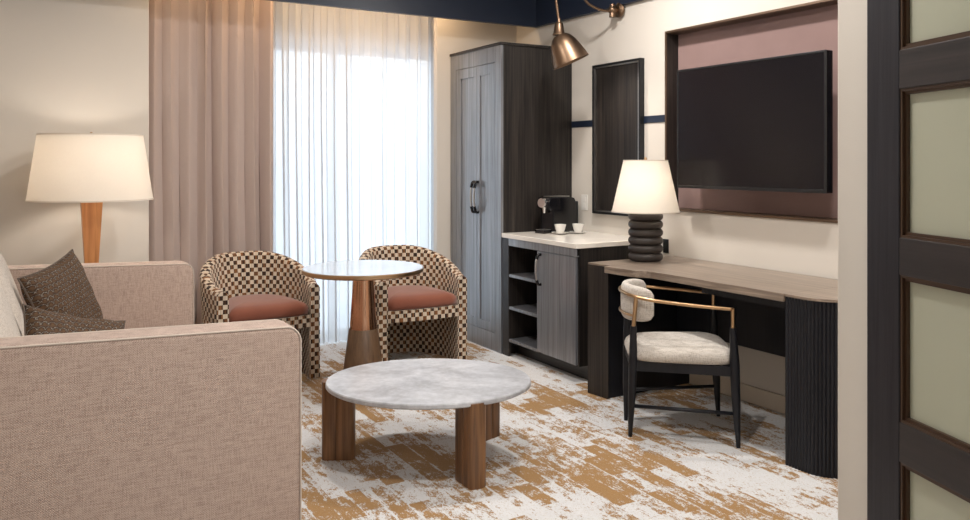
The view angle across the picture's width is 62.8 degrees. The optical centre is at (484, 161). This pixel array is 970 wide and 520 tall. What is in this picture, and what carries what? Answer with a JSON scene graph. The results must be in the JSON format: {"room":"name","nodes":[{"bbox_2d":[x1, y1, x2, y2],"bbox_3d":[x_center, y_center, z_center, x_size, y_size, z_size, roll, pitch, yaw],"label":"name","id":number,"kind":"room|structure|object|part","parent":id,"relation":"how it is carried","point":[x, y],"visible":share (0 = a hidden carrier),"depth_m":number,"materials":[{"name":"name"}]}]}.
{"room":"hotel room","nodes":[
{"label":"hotel room","id":0,"kind":"room"},
{"bbox_2d":[0,0,148,264],"bbox_3d":[-2.846,0.005,5.095,1.231,2.750,0.430,0,0,-30],"label":"wall","id":1,"kind":"structure","parent":0,"point":[67,66],"depth_m":4.98,"materials":[{"name":"beige paint"}]},
{"bbox_2d":[434,18,516,260],"bbox_3d":[-0.073,0.005,6.549,0.752,2.750,0.060,0,0,-30],"label":"wall","id":2,"kind":"structure","parent":0,"point":[451,36],"depth_m":6.38,"materials":[{"name":"beige paint"}]},
{"bbox_2d":[302,340,837,519],"bbox_3d":[0.632,1.410,2.108,4.420,0.060,9.200,0,0,-30],"label":"floor","id":3,"kind":"structure","parent":0,"point":[562,450],"depth_m":3.68,"materials":[{"name":"carpet"}]},
{"bbox_2d":[25,132,152,262],"bbox_3d":[-2.313,0.602,4.671,0.674,1.556,0.674,0,0,-30],"label":"floor lamp","id":4,"kind":"object","parent":3,"relation":"on","point":[91,169],"visible":0.87,"depth_m":4.42,"materials":[{"name":"white fabric"}]},
{"bbox_3d":[-2.313,0.219,4.671,0.674,0.008,0.674,0,0,-30],"label":"shade trim","id":5,"kind":"part","parent":4,"relation":"part of","materials":[{"name":"white fabric"}]},
{"bbox_3d":[-2.313,0.031,4.671,0.670,0.378,0.670,0,0,-30],"label":"lamp shade","id":6,"kind":"part","parent":4,"relation":"part of","materials":[{"name":"white fabric"}]},
{"bbox_3d":[-2.313,-0.157,4.671,0.566,0.008,0.566,0,0,-30],"label":"shade trim","id":7,"kind":"part","parent":4,"relation":"part of","materials":[{"name":"white fabric"}]},
{"bbox_2d":[0,252,301,519],"bbox_3d":[-1.726,0.885,3.462,1.216,0.990,2.180,0,0,-30],"label":"sofa","id":8,"kind":"object","parent":3,"relation":"on","point":[164,415],"visible":0.98,"depth_m":2.61,"materials":[{"name":"beige fabric"}]},
{"bbox_2d":[0,284,22,336],"bbox_3d":[-1.813,0.675,2.873,0.345,0.571,0.900,0,0,-30],"label":"cushion","id":9,"kind":"object","parent":8,"relation":"on","point":[9,327],"depth_m":2.83,"materials":[{"name":"beige fabric"}]},
{"bbox_2d":[0,252,23,335],"bbox_3d":[-2.283,0.675,3.675,0.345,0.571,0.900,0,0,-30],"label":"cushion","id":10,"kind":"object","parent":8,"relation":"on","point":[9,282],"depth_m":3.56,"materials":[{"name":"beige fabric"}]},
{"bbox_2d":[17,249,102,318],"bbox_3d":[-2.042,0.688,3.857,0.205,0.496,0.510,0,0,4],"label":"throw pillow","id":11,"kind":"object","parent":8,"relation":"on","point":[63,286],"visible":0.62,"depth_m":3.79,"materials":[{"name":"brown fabric"}]},
{"bbox_2d":[22,304,125,335],"bbox_3d":[-1.603,0.749,3.119,0.397,0.385,0.391,0,0,-30],"label":"throw pillow","id":12,"kind":"object","parent":8,"relation":"on","point":[37,321],"visible":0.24,"depth_m":3.12,"materials":[{"name":"brown fabric"}]},
{"bbox_3d":[-2.227,0.911,4.339,1.196,0.738,0.160,0,0,-30],"label":"arm","id":13,"kind":"part","parent":8,"relation":"part of"},
{"bbox_2d":[200,251,319,378],"bbox_3d":[-1.500,0.994,5.173,0.710,0.772,0.644,0,0,-34],"label":"barrel chair","id":14,"kind":"object","parent":3,"relation":"on","point":[238,286],"visible":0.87,"depth_m":5.13,"materials":[{"name":"fabric"}]},
{"bbox_2d":[229,294,308,321],"bbox_3d":[-1.468,0.925,5.125,0.500,0.102,0.519,0,0,-34],"label":"seat cushion","id":15,"kind":"object","parent":14,"relation":"on","point":[242,307],"depth_m":4.98,"materials":[{"name":"orange fabric"}]},
{"bbox_3d":[-1.468,1.012,5.125,0.508,0.075,0.527,0,0,-34],"label":"seat rail","id":16,"kind":"part","parent":14,"relation":"part of","materials":[{"name":"fabric"}]},
{"bbox_2d":[301,260,423,369],"bbox_3d":[-0.719,1.000,4.694,0.714,0.760,0.714,0,0,-30],"label":"pedestal table","id":17,"kind":"object","parent":3,"relation":"on","point":[363,342],"visible":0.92,"depth_m":4.63,"materials":[{"name":"brown metal"}]},
{"bbox_2d":[359,245,466,360],"bbox_3d":[-0.555,0.994,5.559,0.710,0.772,0.644,0,0,-29],"label":"barrel chair","id":18,"kind":"object","parent":3,"relation":"on","point":[424,312],"visible":0.84,"depth_m":5.56,"materials":[{"name":"fabric"}]},
{"bbox_2d":[388,285,456,310],"bbox_3d":[-0.527,0.925,5.508,0.500,0.102,0.519,0,0,-29],"label":"seat cushion","id":19,"kind":"object","parent":18,"relation":"on","point":[400,297],"depth_m":5.34,"materials":[{"name":"orange fabric"}]},
{"bbox_3d":[-0.527,1.012,5.508,0.508,0.075,0.527,0,0,-29],"label":"seat rail","id":20,"kind":"part","parent":18,"relation":"part of","materials":[{"name":"fabric"}]},
{"bbox_2d":[322,358,530,489],"bbox_3d":[-0.274,1.195,3.700,0.975,0.370,0.784,0,0,0],"label":"coffee table","id":21,"kind":"object","parent":3,"relation":"on","point":[475,389],"visible":1,"depth_m":3.64,"materials":[{"name":"grey stone"}]},
{"bbox_3d":[-0.683,1.200,3.715,0.155,0.360,0.083,0,0,0],"label":"leg","id":22,"kind":"part","parent":21,"relation":"part of","materials":[{"name":"brown wood"}]},
{"bbox_3d":[-0.064,1.200,3.420,0.082,0.360,0.155,0,0,-34],"label":"leg","id":23,"kind":"part","parent":21,"relation":"part of","materials":[{"name":"brown wood"}]},
{"bbox_3d":[0.004,1.200,3.987,0.082,0.360,0.155,0,0,41],"label":"leg","id":24,"kind":"part","parent":21,"relation":"part of","materials":[{"name":"brown wood"}]},
{"bbox_2d":[450,42,571,353],"bbox_3d":[0.174,0.258,6.198,0.676,2.245,0.786,0,0,-30],"label":"wardrobe","id":25,"kind":"object","parent":3,"relation":"on","point":[511,112],"visible":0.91,"depth_m":5.92,"materials":[{"name":"grey wood"}]},
{"bbox_3d":[-0.137,0.260,6.172,0.019,1.970,0.326,0,0,-30],"label":"door","id":26,"kind":"part","parent":25,"relation":"part of","materials":[{"name":"grey wood"}]},
{"bbox_3d":[-0.127,0.265,6.161,0.008,1.838,0.219,0,0,-30],"label":"door panel","id":27,"kind":"part","parent":25,"relation":"part of","materials":[{"name":"grey wood"}]},
{"bbox_3d":[-0.092,0.265,6.035,0.052,0.241,0.015,0,0,-30],"label":"handle","id":28,"kind":"part","parent":25,"relation":"part of","materials":[{"name":"metal"}]},
{"bbox_3d":[-0.068,0.265,5.994,0.052,0.241,0.015,0,0,-30],"label":"handle","id":29,"kind":"part","parent":25,"relation":"part of","materials":[{"name":"metal"}]},
{"bbox_3d":[-0.072,0.268,6.059,0.020,2.225,0.776,0,0,-30],"label":"frame","id":30,"kind":"part","parent":25,"relation":"part of","materials":[{"name":"grey wood"}]},
{"bbox_3d":[0.009,0.265,5.928,0.008,1.838,0.158,0,0,-30],"label":"door panel","id":31,"kind":"part","parent":25,"relation":"part of","materials":[{"name":"grey wood"}]},
{"bbox_3d":[0.014,0.260,5.914,0.019,1.970,0.266,0,0,-30],"label":"door","id":32,"kind":"part","parent":25,"relation":"part of","materials":[{"name":"grey wood"}]},
{"bbox_3d":[0.190,-0.855,6.207,0.641,0.020,0.786,0,0,-30],"label":"cornice","id":33,"kind":"part","parent":25,"relation":"part of","materials":[{"name":"grey wood"}]},
{"bbox_2d":[503,238,629,379],"bbox_3d":[0.598,0.961,5.477,0.673,0.838,0.882,0,0,-30],"label":"base cabinet","id":34,"kind":"object","parent":3,"relation":"on","point":[545,286],"visible":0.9,"depth_m":5.22,"materials":[{"name":"grey wood"}]},
{"bbox_2d":[509,272,535,282],"bbox_3d":[0.522,0.805,5.640,0.604,0.020,0.360,0,0,-30],"label":"shelf","id":35,"kind":"object","parent":34,"relation":"attached to","point":[527,276],"depth_m":5.59,"materials":[{"name":"grey wood"}]},
{"bbox_2d":[509,303,536,316],"bbox_3d":[0.522,1.035,5.640,0.604,0.020,0.360,0,0,-30],"label":"shelf","id":36,"kind":"object","parent":34,"relation":"attached to","point":[530,309],"depth_m":5.60,"materials":[{"name":"grey wood"}]},
{"bbox_2d":[509,335,536,351],"bbox_3d":[0.522,1.265,5.640,0.604,0.020,0.360,0,0,-30],"label":"shelf","id":37,"kind":"object","parent":34,"relation":"attached to","point":[527,341],"depth_m":5.59,"materials":[{"name":"grey wood"}]},
{"bbox_3d":[0.353,0.715,5.281,0.052,0.213,0.015,0,0,-30],"label":"handle","id":38,"kind":"part","parent":34,"relation":"part of","materials":[{"name":"metal"}]},
{"bbox_3d":[0.377,0.568,5.301,0.020,0.051,0.800,0,0,-30],"label":"rail","id":39,"kind":"part","parent":34,"relation":"part of","materials":[{"name":"grey wood"}]},
{"bbox_3d":[0.465,0.933,5.151,0.020,0.673,0.428,0,0,-30],"label":"door","id":40,"kind":"part","parent":34,"relation":"part of","materials":[{"name":"grey wood"}]},
{"bbox_2d":[502,230,629,248],"bbox_3d":[0.617,0.525,5.485,0.635,0.031,0.889,0,0,-30],"label":"countertop","id":41,"kind":"structure","parent":34,"relation":"on","point":[589,239],"depth_m":5.30,"materials":[{"name":"white stone"}]},
{"bbox_2d":[535,195,577,233],"bbox_3d":[0.525,0.379,5.799,0.120,0.263,0.390,0,0,45],"label":"coffee machine","id":42,"kind":"object","parent":41,"relation":"on","point":[559,209],"visible":0.95,"depth_m":5.73,"materials":[{"name":"black plastic"}]},
{"bbox_2d":[535,230,551,233],"bbox_3d":[0.418,0.497,5.690,0.090,0.025,0.085,0,0,45],"label":"drip tray","id":43,"kind":"object","parent":42,"relation":"on","point":[536,231],"depth_m":5.65,"materials":[{"name":"black plastic"}]},
{"bbox_3d":[0.522,0.250,5.795,0.090,0.007,0.190,0,0,45],"label":"lid","id":44,"kind":"part","parent":42,"relation":"part of","materials":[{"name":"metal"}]},
{"bbox_3d":[0.647,0.393,5.921,0.090,0.205,0.045,0,0,45],"label":"water tank","id":45,"kind":"part","parent":42,"relation":"part of","materials":[{"name":"plastic"}]},
{"bbox_2d":[569,231,586,233],"bbox_3d":[0.665,0.503,5.677,0.128,0.013,0.128,0,0,-30],"label":"saucer","id":46,"kind":"object","parent":41,"relation":"on","point":[569,231],"visible":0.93,"depth_m":5.64,"materials":[{"name":"white ceramic"}]},
{"bbox_2d":[572,223,583,231],"bbox_3d":[0.666,0.472,5.678,0.088,0.062,0.084,0,0,-30],"label":"cup","id":47,"kind":"object","parent":46,"relation":"on","point":[577,227],"visible":0.92,"depth_m":5.65,"materials":[{"name":"white ceramic"}]},
{"bbox_3d":[0.533,0.503,5.629,0.128,0.013,0.128,0,0,-30],"label":"saucer","id":48,"kind":"object","parent":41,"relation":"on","visible":0},
{"bbox_2d":[554,224,565,232],"bbox_3d":[0.535,0.472,5.630,0.088,0.062,0.084,0,0,-30],"label":"cup","id":49,"kind":"object","parent":48,"relation":"on","point":[560,228],"visible":0.96,"depth_m":5.60,"materials":[{"name":"white ceramic"}]},
{"bbox_2d":[618,279,740,447],"bbox_3d":[0.973,1.002,4.103,0.566,0.759,0.528,0,0,5],"label":"desk chair","id":50,"kind":"object","parent":3,"relation":"on","point":[698,353],"visible":0.98,"depth_m":3.93,"materials":[{"name":"black wood"}]},
{"bbox_3d":[0.731,0.765,4.125,0.074,0.013,0.379,0,0,5],"label":"rail","id":51,"kind":"part","parent":50,"relation":"part of","materials":[{"name":"gold metal"}]},
{"bbox_3d":[0.765,1.095,4.283,0.045,0.573,0.092,0,0,5],"label":"leg","id":52,"kind":"part","parent":50,"relation":"part of","materials":[{"name":"black wood"}]},
{"bbox_3d":[0.736,1.095,3.962,0.045,0.573,0.092,0,0,5],"label":"leg","id":53,"kind":"part","parent":50,"relation":"part of","materials":[{"name":"black wood"}]},
{"bbox_3d":[0.742,0.744,3.936,0.038,0.151,0.021,0,0,-33],"label":"rail post","id":54,"kind":"part","parent":50,"relation":"part of","materials":[{"name":"gold metal"}]},
{"bbox_3d":[0.779,0.712,4.120,0.150,0.180,0.365,0,0,5],"label":"backrest","id":55,"kind":"part","parent":50,"relation":"part of","materials":[{"name":"fabric"}]},
{"bbox_3d":[0.956,0.686,4.104,0.531,0.069,0.506,0,0,5],"label":"arm rail","id":56,"kind":"part","parent":50,"relation":"part of","materials":[{"name":"gold metal"}]},
{"bbox_3d":[0.991,0.943,4.101,0.524,0.091,0.489,0,0,5],"label":"seat","id":57,"kind":"part","parent":50,"relation":"part of","materials":[{"name":"fabric"}]},
{"bbox_3d":[0.989,1.012,4.101,0.497,0.047,0.500,0,0,5],"label":"seat frame","id":58,"kind":"part","parent":50,"relation":"part of","materials":[{"name":"black wood"}]},
{"bbox_3d":[1.241,0.759,4.319,0.019,0.102,0.019,0,0,5],"label":"rail post","id":59,"kind":"part","parent":50,"relation":"part of","materials":[{"name":"gold metal"}]},
{"bbox_3d":[1.251,1.091,4.318,0.051,0.579,0.048,0,0,5],"label":"leg","id":60,"kind":"part","parent":50,"relation":"part of","materials":[{"name":"black wood"}]},
{"bbox_3d":[1.198,0.759,3.841,0.019,0.102,0.019,0,0,5],"label":"rail post","id":61,"kind":"part","parent":50,"relation":"part of","materials":[{"name":"gold metal"}]},
{"bbox_3d":[1.208,1.091,3.840,0.051,0.579,0.048,0,0,5],"label":"leg","id":62,"kind":"part","parent":50,"relation":"part of","materials":[{"name":"black wood"}]},
{"bbox_2d":[588,256,837,478],"bbox_3d":[1.302,0.990,4.223,0.702,0.780,1.615,0,0,-30],"label":"desk","id":63,"kind":"object","parent":3,"relation":"on","point":[791,316],"visible":0.44,"depth_m":4.24,"materials":[{"name":"grey wood"}]},
{"bbox_2d":[611,157,679,261],"bbox_3d":[0.977,0.284,4.840,0.410,0.630,0.410,0,0,-30],"label":"table lamp","id":64,"kind":"object","parent":63,"relation":"on","point":[645,191],"visible":1,"depth_m":4.73,"materials":[{"name":"white fabric"}]},
{"bbox_3d":[0.977,-0.009,4.840,0.270,0.006,0.270,0,0,-30],"label":"shade trim","id":65,"kind":"part","parent":64,"relation":"part of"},
{"bbox_3d":[0.977,0.300,4.840,0.410,0.006,0.410,0,0,-30],"label":"shade trim","id":66,"kind":"part","parent":64,"relation":"part of","materials":[{"name":"white fabric"}]},
{"bbox_3d":[0.977,0.145,4.840,0.406,0.312,0.406,0,0,-30],"label":"lamp shade","id":67,"kind":"part","parent":64,"relation":"part of","materials":[{"name":"white fabric"}]},
{"bbox_3d":[1.495,0.837,4.396,0.020,0.396,1.198,0,0,-30],"label":"modesty panel","id":68,"kind":"part","parent":63,"relation":"part of","materials":[{"name":"black wood"}]},
{"bbox_3d":[1.456,0.659,4.008,0.440,0.041,0.550,0,0,-30],"label":"under drawer","id":69,"kind":"part","parent":63,"relation":"part of","materials":[{"name":"black wood"}]},
{"bbox_2d":[517,0,837,395],"bbox_3d":[2.433,-0.095,3.189,0.180,2.950,9.050,0,0,-30],"label":"wall","id":70,"kind":"structure","parent":0,"point":[810,248],"depth_m":5.06,"materials":[{"name":"beige paint"}]},
{"bbox_2d":[267,0,535,27],"bbox_3d":[-1.351,-1.304,5.399,4.120,0.433,0.035,0,0,-30],"label":"trim","id":71,"kind":"structure","parent":70,"relation":"attached to","point":[522,13],"depth_m":6.06,"materials":[{"name":"blue paint"}]},
{"bbox_2d":[581,195,587,209],"bbox_3d":[0.738,0.300,5.900,0.008,0.115,0.075,0,0,-30],"label":"wall outlet","id":72,"kind":"object","parent":70,"relation":"attached to","point":[584,198],"visible":1,"depth_m":5.89,"materials":[{"name":"white plastic"}]},
{"bbox_2d":[583,197,585,207],"bbox_3d":[0.736,0.300,5.898,0.002,0.080,0.034,0,0,-30],"label":"socket","id":73,"kind":"object","parent":72,"relation":"attached to","point":[584,198],"depth_m":5.89,"materials":[{"name":"white plastic"}]},
{"bbox_2d":[551,0,623,69],"bbox_3d":[0.688,-0.933,5.452,0.506,0.613,0.254,0,0,-30],"label":"wall light","id":74,"kind":"object","parent":70,"relation":"attached to","point":[566,49],"visible":1,"depth_m":5.34,"materials":[{"name":"brown metal"}]},
{"bbox_3d":[0.579,-0.751,5.389,0.254,0.250,0.254,0,0,-30],"label":"lamp shade","id":75,"kind":"part","parent":74,"relation":"part of","materials":[{"name":"brown metal"}]},
{"bbox_3d":[0.677,-1.094,5.428,0.431,0.290,0.042,0,0,-16],"label":"arm","id":76,"kind":"part","parent":74,"relation":"part of","materials":[{"name":"brown metal"}]},
{"bbox_3d":[0.925,-1.056,5.522,0.026,0.104,0.104,0,0,-30],"label":"wall plate","id":77,"kind":"part","parent":74,"relation":"part of","materials":[{"name":"brown metal"}]},
{"bbox_2d":[535,0,642,27],"bbox_3d":[2.519,-1.304,2.829,0.035,0.433,8.340,0,0,-30],"label":"trim","id":78,"kind":"structure","parent":70,"relation":"attached to","point":[546,14],"depth_m":6.06,"materials":[{"name":"blue paint"}]},
{"bbox_2d":[592,58,643,215],"bbox_3d":[0.923,-0.164,5.551,0.039,1.069,0.517,0,0,-30],"label":"mirror","id":79,"kind":"object","parent":70,"relation":"attached to","point":[617,87],"visible":0.77,"depth_m":5.58,"materials":[{"name":"metal"}]},
{"bbox_2d":[571,115,664,127],"bbox_3d":[0.914,-0.283,5.602,0.006,0.047,1.010,0,0,-30],"label":"trim","id":80,"kind":"structure","parent":70,"relation":"attached to","point":[656,118],"depth_m":5.33,"materials":[{"name":"blue paint"}]},
{"bbox_2d":[663,239,668,252],"bbox_3d":[1.172,0.545,5.157,0.008,0.090,0.050,0,0,-30],"label":"wall outlet","id":81,"kind":"object","parent":70,"relation":"attached to","point":[665,241],"visible":0.98,"depth_m":5.15,"materials":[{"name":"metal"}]},
{"bbox_2d":[663,240,666,251],"bbox_3d":[1.170,0.545,5.156,0.002,0.080,0.034,0,0,-30],"label":"socket","id":82,"kind":"object","parent":81,"relation":"attached to","point":[664,241],"depth_m":5.16,"materials":[{"name":"plastic"}]},
{"bbox_2d":[689,374,784,413],"bbox_3d":[1.766,1.331,4.138,0.012,0.098,2.640,0,0,-30],"label":"baseboard","id":83,"kind":"structure","parent":70,"relation":"attached to","point":[748,393],"depth_m":4.55,"materials":[{"name":"beige wood"}]},
{"bbox_2d":[665,0,837,222],"bbox_3d":[1.582,-0.267,4.567,0.126,1.159,1.435,0,0,-30],"label":"upholstered panel","id":84,"kind":"object","parent":70,"relation":"attached to","point":[810,26],"visible":0.39,"depth_m":4.63,"materials":[{"name":"fabric"}]},
{"bbox_2d":[677,50,832,192],"bbox_3d":[1.541,-0.203,4.494,0.224,0.722,1.047,0,0,-30],"label":"television","id":85,"kind":"object","parent":84,"relation":"attached to","point":[763,124],"visible":1,"depth_m":4.35,"materials":[{"name":"black plastic"}]},
{"bbox_2d":[838,0,866,519],"bbox_3d":[1.711,-0.095,2.507,1.754,2.950,0.090,0,0,-30],"label":"wall partition","id":86,"kind":"structure","parent":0,"point":[852,14],"depth_m":2.06,"materials":[{"name":"beige paint"}]},
{"bbox_2d":[867,0,969,519],"bbox_3d":[1.038,0.324,1.512,0.045,2.091,0.897,0,0,-10],"label":"door","id":87,"kind":"structure","parent":86,"relation":"in","point":[918,51],"depth_m":1.80,"materials":[{"name":"brown wood"}]},
{"bbox_3d":[1.038,0.646,1.512,0.045,0.092,0.667,0,0,-10],"label":"rail","id":88,"kind":"part","parent":87,"relation":"part of","materials":[{"name":"brown wood"}]},
{"bbox_3d":[1.038,0.217,1.512,0.045,0.087,0.667,0,0,-10],"label":"rail","id":89,"kind":"part","parent":87,"relation":"part of","materials":[{"name":"brown wood"}]},
{"bbox_3d":[1.038,-0.213,1.512,0.045,0.090,0.667,0,0,-10],"label":"rail","id":90,"kind":"part","parent":87,"relation":"part of","materials":[{"name":"brown wood"}]},
{"bbox_3d":[1.038,0.862,1.512,0.008,0.339,0.667,0,0,-10],"label":"glass pane","id":91,"kind":"part","parent":87,"relation":"part of","materials":[{"name":"beige glass"}]},
{"bbox_3d":[1.038,0.430,1.512,0.008,0.339,0.667,0,0,-10],"label":"glass pane","id":92,"kind":"part","parent":87,"relation":"part of","materials":[{"name":"beige glass"}]},
{"bbox_3d":[1.038,0.003,1.512,0.008,0.343,0.667,0,0,-10],"label":"glass pane","id":93,"kind":"part","parent":87,"relation":"part of","materials":[{"name":"beige glass"}]},
{"bbox_3d":[1.038,-0.430,1.512,0.008,0.343,0.667,0,0,-10],"label":"glass pane","id":94,"kind":"part","parent":87,"relation":"part of","materials":[{"name":"beige glass"}]},
{"bbox_3d":[-1.503,-1.395,5.759,4.420,0.050,0.740,0,0,-30],"label":"ceiling","id":95,"kind":"structure","parent":0,"visible":0},
{"bbox_2d":[149,0,272,323],"bbox_3d":[-1.915,0.004,5.531,0.885,2.728,0.102,0,0,-30],"label":"drape","id":96,"kind":"object","parent":95,"relation":"hanging from","point":[211,61],"visible":0.62,"depth_m":5.54,"materials":[{"name":"beige fabric"}]},
{"bbox_2d":[273,1,433,343],"bbox_3d":[-1.001,0.004,6.133,1.479,2.728,0.071,0,0,-30],"label":"sheer curtain","id":97,"kind":"object","parent":95,"relation":"hanging from","point":[353,90],"visible":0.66,"depth_m":6.09,"materials":[{"name":"white fabric"}]}
]}

